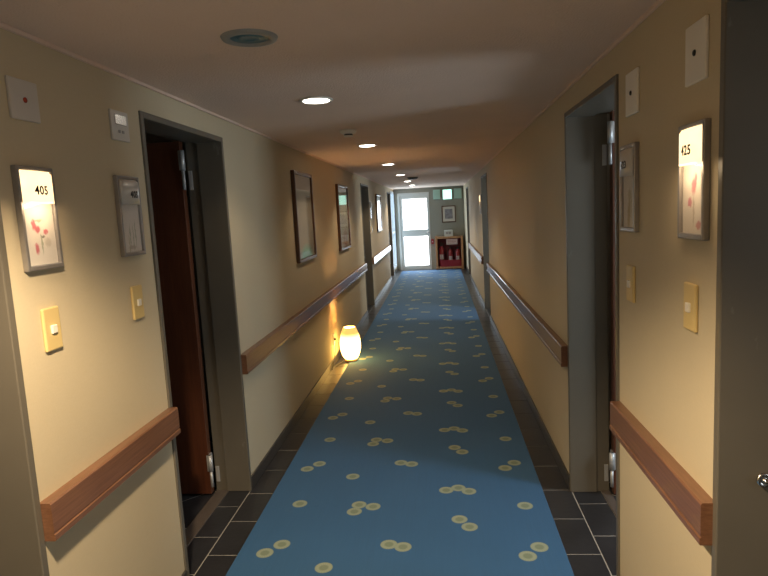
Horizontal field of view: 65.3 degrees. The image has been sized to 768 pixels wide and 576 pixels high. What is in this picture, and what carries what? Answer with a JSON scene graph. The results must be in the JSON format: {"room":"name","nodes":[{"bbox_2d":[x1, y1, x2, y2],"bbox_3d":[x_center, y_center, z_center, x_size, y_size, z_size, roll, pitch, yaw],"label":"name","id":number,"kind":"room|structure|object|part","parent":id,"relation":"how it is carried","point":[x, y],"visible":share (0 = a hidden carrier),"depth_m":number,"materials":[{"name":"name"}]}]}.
{"room":"hotel corridor","nodes":[
{"label":"hotel corridor","id":0,"kind":"room"},
{"bbox_2d":[149,141,211,436],"bbox_3d":[-1.704,0.184,3.096,1.403,2.034,2.140,-2,7,5],"label":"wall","id":1,"kind":"structure","parent":0,"point":[183,143],"depth_m":4.07,"materials":[{"name":"paint"}]},
{"bbox_2d":[0,28,396,575],"bbox_3d":[-0.636,-0.250,6.051,0.190,2.034,18.300,-2,7,5],"label":"wall","id":2,"kind":"structure","parent":0,"point":[85,396],"depth_m":2.08,"materials":[{"name":"paint"}]},
{"bbox_2d":[5,75,40,123],"bbox_3d":[-0.971,-0.507,1.618,0.014,0.108,0.116,-2,7,5],"label":"wall plate","id":3,"kind":"object","parent":2,"relation":"attached to","point":[22,97],"visible":1,"depth_m":1.61,"materials":[{"name":"grey plastic"}]},
{"bbox_2d":[0,205,49,575],"bbox_3d":[-1.499,0.469,1.201,1.052,1.925,0.901,-2,7,5],"label":"door frame","id":4,"kind":"structure","parent":2,"relation":"in","point":[23,552],"depth_m":1.58,"materials":[{"name":"grey paint"}]},
{"bbox_2d":[10,165,63,271],"bbox_3d":[-0.947,-0.192,1.654,0.030,0.282,0.153,-2,7,5],"label":"number sign","id":5,"kind":"object","parent":2,"relation":"attached to","point":[33,187],"visible":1,"depth_m":1.64,"materials":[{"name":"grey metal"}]},
{"bbox_2d":[23,203,57,265],"bbox_3d":[-0.958,-0.191,1.655,0.007,0.258,0.131,-2,7,5],"label":"painting","id":6,"kind":"object","parent":5,"relation":"attached to","point":[40,220],"depth_m":1.66},
{"bbox_2d":[40,306,62,351],"bbox_3d":[-0.937,0.115,1.696,0.016,0.122,0.072,-2,7,5],"label":"light switch","id":7,"kind":"object","parent":2,"relation":"attached to","point":[50,318],"visible":1,"depth_m":1.69,"materials":[{"name":"yellow plastic"}]},
{"bbox_2d":[40,407,180,540],"bbox_3d":[-0.876,0.583,2.016,0.038,0.108,0.798,-2,7,5],"label":"handrail","id":8,"kind":"object","parent":2,"relation":"attached to","point":[61,510],"visible":1,"depth_m":1.87,"materials":[{"name":"brown wood"}]},
{"bbox_2d":[108,108,129,142],"bbox_3d":[-0.927,-0.569,2.105,0.013,0.103,0.116,-2,7,5],"label":"wall plate","id":9,"kind":"object","parent":2,"relation":"attached to","point":[119,128],"visible":1,"depth_m":2.09,"materials":[{"name":"grey plastic"}]},
{"bbox_2d":[113,175,145,256],"bbox_3d":[-0.902,-0.257,2.145,0.030,0.282,0.153,-2,7,5],"label":"number sign","id":10,"kind":"object","parent":2,"relation":"attached to","point":[126,188],"visible":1,"depth_m":2.13,"materials":[{"name":"grey metal"}]},
{"bbox_2d":[121,205,141,251],"bbox_3d":[-0.913,-0.256,2.146,0.007,0.258,0.131,-2,7,5],"label":"painting","id":11,"kind":"object","parent":10,"relation":"attached to","point":[131,215],"depth_m":2.15},
{"bbox_2d":[130,284,144,319],"bbox_3d":[-0.893,0.051,2.179,0.016,0.122,0.072,-2,7,5],"label":"light switch","id":12,"kind":"object","parent":2,"relation":"attached to","point":[136,291],"visible":1,"depth_m":2.17,"materials":[{"name":"yellow plastic"}]},
{"bbox_2d":[138,110,251,575],"bbox_3d":[-1.337,0.250,2.854,1.028,1.925,0.877,-2,7,5],"label":"door frame","id":13,"kind":"structure","parent":2,"relation":"in","point":[163,162],"depth_m":3.18,"materials":[{"name":"grey paint"}]},
{"bbox_2d":[0,22,392,189],"bbox_3d":[-0.589,-1.256,5.913,0.012,0.012,18.300,-2,7,5],"label":"trim","id":14,"kind":"structure","parent":2,"relation":"attached to","point":[9,28],"depth_m":2.15,"materials":[{"name":"paint"}]},
{"bbox_2d":[181,268,396,575],"bbox_3d":[-0.485,0.718,6.165,0.010,0.072,18.300,-2,7,5],"label":"baseboard","id":15,"kind":"structure","parent":2,"relation":"attached to","point":[273,450],"depth_m":4.34,"materials":[{"name":"wood"}]},
{"bbox_2d":[290,170,316,263],"bbox_3d":[-0.649,-0.584,4.909,0.030,0.713,0.650,-2,7,5],"label":"framed picture","id":16,"kind":"object","parent":2,"relation":"attached to","point":[301,183],"visible":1,"depth_m":4.87,"materials":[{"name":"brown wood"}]},
{"bbox_2d":[295,175,314,258],"bbox_3d":[-0.655,-0.584,4.910,0.010,0.661,0.598,-2,7,5],"label":"artwork","id":17,"kind":"object","parent":16,"relation":"attached to","point":[304,203],"depth_m":4.91},
{"bbox_2d":[241,263,366,373],"bbox_3d":[-0.513,0.055,6.009,0.038,0.108,5.560,-2,7,5],"label":"handrail","id":18,"kind":"object","parent":2,"relation":"attached to","point":[252,357],"visible":1,"depth_m":4.25,"materials":[{"name":"brown wood"}]},
{"bbox_2d":[335,184,350,250],"bbox_3d":[-0.466,-0.816,6.918,0.030,0.732,0.730,-2,7,5],"label":"framed picture","id":19,"kind":"object","parent":2,"relation":"attached to","point":[342,202],"visible":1,"depth_m":6.88,"materials":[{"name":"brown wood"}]},
{"bbox_2d":[338,187,349,247],"bbox_3d":[-0.472,-0.816,6.918,0.010,0.680,0.678,-2,7,5],"label":"artwork","id":20,"kind":"object","parent":19,"relation":"attached to","point":[343,202],"depth_m":6.92},
{"bbox_2d":[360,183,374,309],"bbox_3d":[-0.789,-0.596,9.262,1.095,1.925,0.944,-2,7,5],"label":"door frame","id":21,"kind":"structure","parent":2,"relation":"in","point":[363,188],"depth_m":9.63,"materials":[{"name":"grey paint"}]},
{"bbox_2d":[369,201,371,218],"bbox_3d":[-0.210,-1.268,9.773,0.028,0.282,0.153,-2,7,5],"label":"number sign","id":22,"kind":"object","parent":2,"relation":"attached to","point":[370,203],"visible":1,"depth_m":9.71,"materials":[{"name":"grey metal"}]},
{"bbox_2d":[375,194,381,230],"bbox_3d":[-0.094,-1.386,11.027,0.030,0.662,0.740,-2,7,5],"label":"framed picture","id":23,"kind":"object","parent":2,"relation":"attached to","point":[377,196],"visible":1,"depth_m":10.94,"materials":[{"name":"brown wood"}]},
{"bbox_3d":[-0.090,-1.386,11.026,0.002,0.608,0.686,-2,7,5],"label":"glass pane","id":24,"kind":"part","parent":23,"relation":"part of","materials":[{"name":"white glass"}]},
{"bbox_2d":[372,245,390,263],"bbox_3d":[-0.019,-0.665,11.450,0.038,0.108,3.460,-2,7,5],"label":"handrail","id":25,"kind":"object","parent":2,"relation":"attached to","point":[377,257],"visible":1,"depth_m":10.91,"materials":[{"name":"brown wood"}]},
{"bbox_2d":[387,192,393,275],"bbox_3d":[-0.338,-1.176,13.616,0.985,1.925,0.834,-2,7,5],"label":"door","id":26,"kind":"structure","parent":2,"relation":"in","point":[388,193],"depth_m":13.94,"materials":[{"name":"grey paint"}]},
{"bbox_2d":[390,191,396,269],"bbox_3d":[0.203,-1.404,14.527,0.072,1.850,1.050,-2,7,5],"label":"window","id":27,"kind":"structure","parent":2,"relation":"in","point":[391,192],"depth_m":14.57,"materials":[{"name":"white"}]},
{"bbox_2d":[0,0,657,188],"bbox_3d":[0.603,-1.361,5.801,5.600,0.100,18.520,-2,7,5],"label":"ceiling","id":28,"kind":"structure","parent":0,"point":[440,88],"depth_m":2.11,"materials":[{"name":"paint"}]},
{"bbox_2d":[220,29,277,46],"bbox_3d":[-0.400,-0.740,1.782,0.168,0.010,0.168,-2,7,5],"label":"air vent","id":29,"kind":"object","parent":28,"relation":"in","point":[237,37],"visible":1,"depth_m":1.77,"materials":[{"name":"grey metal"}]},
{"bbox_2d":[299,96,332,103],"bbox_3d":[-0.316,-0.873,2.800,0.160,0.012,0.160,-2,7,5],"label":"recessed light","id":30,"kind":"object","parent":28,"relation":"in","point":[317,99],"visible":1,"depth_m":2.77,"materials":[{"name":"white plastic"}]},
{"bbox_2d":[303,98,328,103],"bbox_3d":[-0.316,-0.873,2.800,0.126,0.011,0.126,-2,7,5],"label":"diffuser","id":31,"kind":"object","parent":30,"relation":"attached to","point":[305,100],"depth_m":2.78,"materials":[{"name":"white plastic"}]},
{"bbox_2d":[340,129,356,136],"bbox_3d":[-0.231,-0.999,3.879,0.110,0.045,0.110,-2,7,5],"label":"smoke detector","id":32,"kind":"object","parent":28,"relation":"attached to","point":[346,132],"visible":1,"depth_m":3.85,"materials":[{"name":"white plastic"}]},
{"bbox_2d":[357,144,376,146],"bbox_3d":[-0.135,-1.137,4.794,0.160,0.012,0.160,-2,7,5],"label":"recessed light","id":33,"kind":"object","parent":28,"relation":"in","point":[361,145],"visible":1,"depth_m":4.75,"materials":[{"name":"white plastic"}]},
{"bbox_2d":[182,268,615,575],"bbox_3d":[0.520,0.733,6.137,5.000,0.063,18.420,-2,7,5],"label":"floor","id":34,"kind":"structure","parent":0,"point":[585,522],"depth_m":3.12,"materials":[{"name":"tile"}]},
{"bbox_2d":[332,326,360,369],"bbox_3d":[-0.394,0.590,5.996,0.212,0.356,0.468,0,8,24],"label":"floor lamp","id":35,"kind":"object","parent":34,"relation":"on","point":[350,344],"visible":1,"depth_m":6.03,"materials":[{"name":"white paper"}]},
{"bbox_3d":[-0.478,0.655,5.963,0.065,0.245,0.328,0,8,20],"label":"power cord","id":36,"kind":"part","parent":35,"relation":"part of","materials":[{"name":"black plastic"}]},
{"bbox_3d":[-0.344,0.558,6.111,0.212,0.328,0.212,-2,7,5],"label":"lamp shade","id":37,"kind":"part","parent":35,"relation":"part of","materials":[{"name":"white paper"}]},
{"bbox_2d":[226,269,573,575],"bbox_3d":[0.367,0.726,5.998,1.447,0.006,17.920,-2,7,5],"label":"carpet runner","id":38,"kind":"object","parent":34,"relation":"on","point":[417,461],"visible":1,"depth_m":3.46,"materials":[{"name":"blue carpet"}]},
{"bbox_2d":[435,235,463,269],"bbox_3d":[1.623,-0.885,14.874,0.678,0.825,0.295,-2,7,5],"label":"case","id":39,"kind":"object","parent":34,"relation":"on","point":[452,242],"visible":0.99,"depth_m":14.78,"materials":[{"name":"brown wood"}]},
{"bbox_3d":[1.311,-0.872,14.904,0.050,0.825,0.295,-2,7,5],"label":"panel","id":40,"kind":"part","parent":39,"relation":"part of","materials":[{"name":"brown wood"}]},
{"bbox_2d":[438,243,444,266],"bbox_3d":[1.435,-0.836,14.900,0.139,0.600,0.141,2,9,33],"label":"fire extinguisher","id":41,"kind":"object","parent":39,"relation":"on","point":[441,255],"visible":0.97,"depth_m":14.85,"materials":[{"name":"red metal"}]},
{"bbox_2d":[444,230,452,236],"bbox_3d":[1.593,-1.353,14.795,0.210,0.154,0.144,-2,7,5],"label":"sign","id":42,"kind":"object","parent":39,"relation":"on","point":[446,232],"visible":0.99,"depth_m":14.73,"materials":[{"name":"white paper"}]},
{"bbox_3d":[1.604,-1.257,14.827,0.578,0.045,0.295,-2,7,5],"label":"panel","id":43,"kind":"part","parent":39,"relation":"part of","materials":[{"name":"brown wood"}]},
{"bbox_3d":[1.636,-0.908,15.011,0.578,0.695,0.013,-2,7,5],"label":"panel","id":44,"kind":"part","parent":39,"relation":"part of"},
{"bbox_2d":[447,248,452,259],"bbox_3d":[1.651,-0.795,14.886,0.119,0.500,0.121,2,9,33],"label":"fire extinguisher","id":45,"kind":"object","parent":39,"relation":"on","point":[450,252],"visible":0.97,"depth_m":14.84,"materials":[{"name":"red metal"}]},
{"bbox_3d":[1.643,-0.521,14.921,0.578,0.050,0.295,-2,7,5],"label":"panel","id":46,"kind":"part","parent":39,"relation":"part of","materials":[{"name":"brown wood"}]},
{"bbox_3d":[1.664,-1.135,14.696,0.270,0.130,0.008,-2,7,5],"label":"notice plate","id":47,"kind":"part","parent":39,"relation":"part of","materials":[{"name":"white paper"}]},
{"bbox_2d":[455,246,459,259],"bbox_3d":[1.830,-0.803,14.868,0.119,0.500,0.121,2,9,33],"label":"fire extinguisher","id":48,"kind":"object","parent":39,"relation":"on","point":[457,252],"visible":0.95,"depth_m":14.82,"materials":[{"name":"red metal"}]},
{"bbox_3d":[1.936,-0.891,14.845,0.050,0.810,0.295,-2,7,5],"label":"panel","id":49,"kind":"part","parent":39,"relation":"part of","materials":[{"name":"brown wood"}]},
{"bbox_2d":[393,186,465,270],"bbox_3d":[1.149,-1.493,15.052,2.119,2.034,0.120,-2,7,5],"label":"wall","id":50,"kind":"structure","parent":0,"point":[437,228],"depth_m":14.93,"materials":[{"name":"grey paint"}]},
{"bbox_2d":[397,192,431,269],"bbox_3d":[0.772,-1.421,15.074,0.786,1.925,0.143,-2,7,5],"label":"door","id":51,"kind":"structure","parent":50,"relation":"in","point":[413,216],"depth_m":15.05,"materials":[{"name":"white paint"}]},
{"bbox_3d":[0.775,-1.845,15.006,0.617,0.777,0.006,-2,7,5],"label":"glass pane","id":52,"kind":"part","parent":51,"relation":"part of","materials":[{"name":"white"}]},
{"bbox_3d":[0.823,-0.935,15.122,0.617,0.745,0.006,-2,7,5],"label":"glass pane","id":53,"kind":"part","parent":51,"relation":"part of","materials":[{"name":"white glass"}]},
{"bbox_2d":[433,190,439,199],"bbox_3d":[1.302,-2.314,14.847,0.177,0.237,0.042,-2,7,5],"label":"sign panel","id":54,"kind":"object","parent":50,"relation":"attached to","point":[436,193],"visible":1,"depth_m":14.83,"materials":[{"name":"green plastic"}]},
{"bbox_2d":[442,189,451,199],"bbox_3d":[1.563,-2.315,14.824,0.240,0.257,0.042,-2,7,5],"label":"exit sign","id":55,"kind":"object","parent":50,"relation":"attached to","point":[446,193],"visible":1,"depth_m":14.80,"materials":[{"name":"white plastic"}]},
{"bbox_2d":[442,205,455,222],"bbox_3d":[1.608,-1.838,14.893,0.342,0.410,0.022,-2,7,5],"label":"framed print","id":56,"kind":"object","parent":50,"relation":"attached to","point":[448,212],"visible":1,"depth_m":14.89,"materials":[{"name":"brown wood"}]},
{"bbox_2d":[454,188,461,198],"bbox_3d":[1.819,-2.334,14.798,0.189,0.249,0.042,-2,7,5],"label":"sign panel","id":57,"kind":"object","parent":50,"relation":"attached to","point":[457,191],"visible":1,"depth_m":14.78,"materials":[{"name":"green plastic"}]},
{"bbox_2d":[463,0,720,575],"bbox_3d":[1.282,-0.329,5.866,0.190,2.034,18.300,-2,7,5],"label":"wall","id":58,"kind":"structure","parent":0,"point":[667,369],"depth_m":1.89,"materials":[{"name":"paint"}]},
{"bbox_2d":[466,187,470,273],"bbox_3d":[2.344,-1.234,12.954,1.035,1.925,0.884,-2,7,5],"label":"door","id":59,"kind":"structure","parent":58,"relation":"in","point":[467,196],"depth_m":13.37,"materials":[{"name":"grey paint"}]},
{"bbox_2d":[468,242,482,263],"bbox_3d":[1.619,-0.656,10.694,0.038,0.108,3.820,-2,7,5],"label":"handrail","id":60,"kind":"object","parent":58,"relation":"attached to","point":[479,256],"visible":0.97,"depth_m":9.94,"materials":[{"name":"brown wood"}]},
{"bbox_2d":[479,194,481,213],"bbox_3d":[1.425,-1.241,8.879,0.028,0.282,0.153,-2,7,5],"label":"number sign","id":61,"kind":"object","parent":58,"relation":"attached to","point":[480,194],"visible":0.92,"depth_m":8.81,"materials":[{"name":"grey metal"}]},
{"bbox_2d":[481,173,490,314],"bbox_3d":[1.955,-0.611,8.231,1.115,1.925,0.964,-2,7,5],"label":"door","id":62,"kind":"structure","parent":58,"relation":"in","point":[483,177],"depth_m":8.70,"materials":[{"name":"grey paint"}]},
{"bbox_2d":[466,266,569,489],"bbox_3d":[1.234,0.647,6.000,0.010,0.072,18.300,-2,7,5],"label":"baseboard","id":63,"kind":"structure","parent":58,"relation":"attached to","point":[559,461],"depth_m":4.27,"materials":[{"name":"wood"}]},
{"bbox_2d":[487,263,567,366],"bbox_3d":[1.142,0.038,5.449,0.038,0.108,4.805,-2,7,5],"label":"handrail","id":64,"kind":"object","parent":58,"relation":"attached to","point":[556,346],"visible":0.94,"depth_m":3.92,"materials":[{"name":"brown wood"}]},
{"bbox_2d":[463,0,665,185],"bbox_3d":[1.128,-1.326,5.748,0.012,0.012,18.300,-2,7,5],"label":"trim","id":65,"kind":"structure","parent":58,"relation":"attached to","point":[658,3],"depth_m":2.28,"materials":[{"name":"paint"}]},
{"bbox_2d":[564,74,619,575],"bbox_3d":[1.391,0.143,2.554,1.019,1.925,0.868,-2,7,5],"label":"door frame","id":66,"kind":"structure","parent":58,"relation":"in","point":[587,131],"depth_m":2.96,"materials":[{"name":"grey paint"}]},
{"bbox_2d":[620,142,638,231],"bbox_3d":[0.796,-0.326,1.963,0.030,0.282,0.153,-2,7,5],"label":"number sign","id":67,"kind":"object","parent":58,"relation":"attached to","point":[629,153],"visible":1,"depth_m":1.94,"materials":[{"name":"grey metal"}]},
{"bbox_2d":[624,175,632,226],"bbox_3d":[0.807,-0.327,1.962,0.007,0.258,0.131,-2,7,5],"label":"painting","id":68,"kind":"object","parent":67,"relation":"attached to","point":[628,180],"depth_m":1.98},
{"bbox_2d":[626,264,635,302],"bbox_3d":[0.819,-0.015,1.997,0.016,0.122,0.072,-2,7,5],"label":"light switch","id":69,"kind":"object","parent":58,"relation":"attached to","point":[630,270],"visible":1,"depth_m":1.98,"materials":[{"name":"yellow plastic"}]},
{"bbox_2d":[626,67,639,116],"bbox_3d":[0.786,-0.619,1.905,0.014,0.135,0.116,-2,7,5],"label":"wall plate","id":70,"kind":"object","parent":58,"relation":"attached to","point":[633,77],"visible":1,"depth_m":1.88,"materials":[{"name":"white plastic"}]},
{"bbox_2d":[609,401,712,545],"bbox_3d":[0.813,0.518,1.822,0.038,0.108,0.772,-2,7,5],"label":"handrail","id":71,"kind":"object","parent":58,"relation":"attached to","point":[688,500],"visible":1,"depth_m":1.67,"materials":[{"name":"brown wood"}]},
{"bbox_2d":[683,282,697,332],"bbox_3d":[0.776,0.048,1.523,0.016,0.122,0.072,-2,7,5],"label":"light switch","id":72,"kind":"object","parent":58,"relation":"attached to","point":[690,314],"visible":1,"depth_m":1.51,"materials":[{"name":"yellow plastic"}]},
{"bbox_2d":[677,118,710,240],"bbox_3d":[0.751,-0.261,1.470,0.030,0.282,0.153,-2,7,5],"label":"number sign","id":73,"kind":"object","parent":58,"relation":"attached to","point":[694,138],"visible":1,"depth_m":1.45,"materials":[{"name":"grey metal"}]},
{"bbox_2d":[683,163,701,233],"bbox_3d":[0.763,-0.261,1.469,0.007,0.258,0.131,-2,7,5],"label":"painting","id":74,"kind":"object","parent":73,"relation":"attached to","point":[692,173],"depth_m":1.48},
{"bbox_2d":[685,15,708,87],"bbox_3d":[0.743,-0.561,1.430,0.014,0.140,0.116,-2,7,5],"label":"wall plate","id":75,"kind":"object","parent":58,"relation":"attached to","point":[697,34],"visible":1,"depth_m":1.42,"materials":[{"name":"white plastic"}]},
{"bbox_2d":[711,0,767,575],"bbox_3d":[1.258,0.358,0.925,1.049,1.925,0.898,-2,7,5],"label":"door","id":76,"kind":"structure","parent":58,"relation":"in","point":[740,446],"depth_m":1.35,"materials":[{"name":"grey paint"}]},
{"bbox_2d":[607,110,613,451],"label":"door","id":77,"kind":"structure","parent":0,"point":[608,114],"depth_m":3.43,"materials":[{"name":"paint"}]}
]}

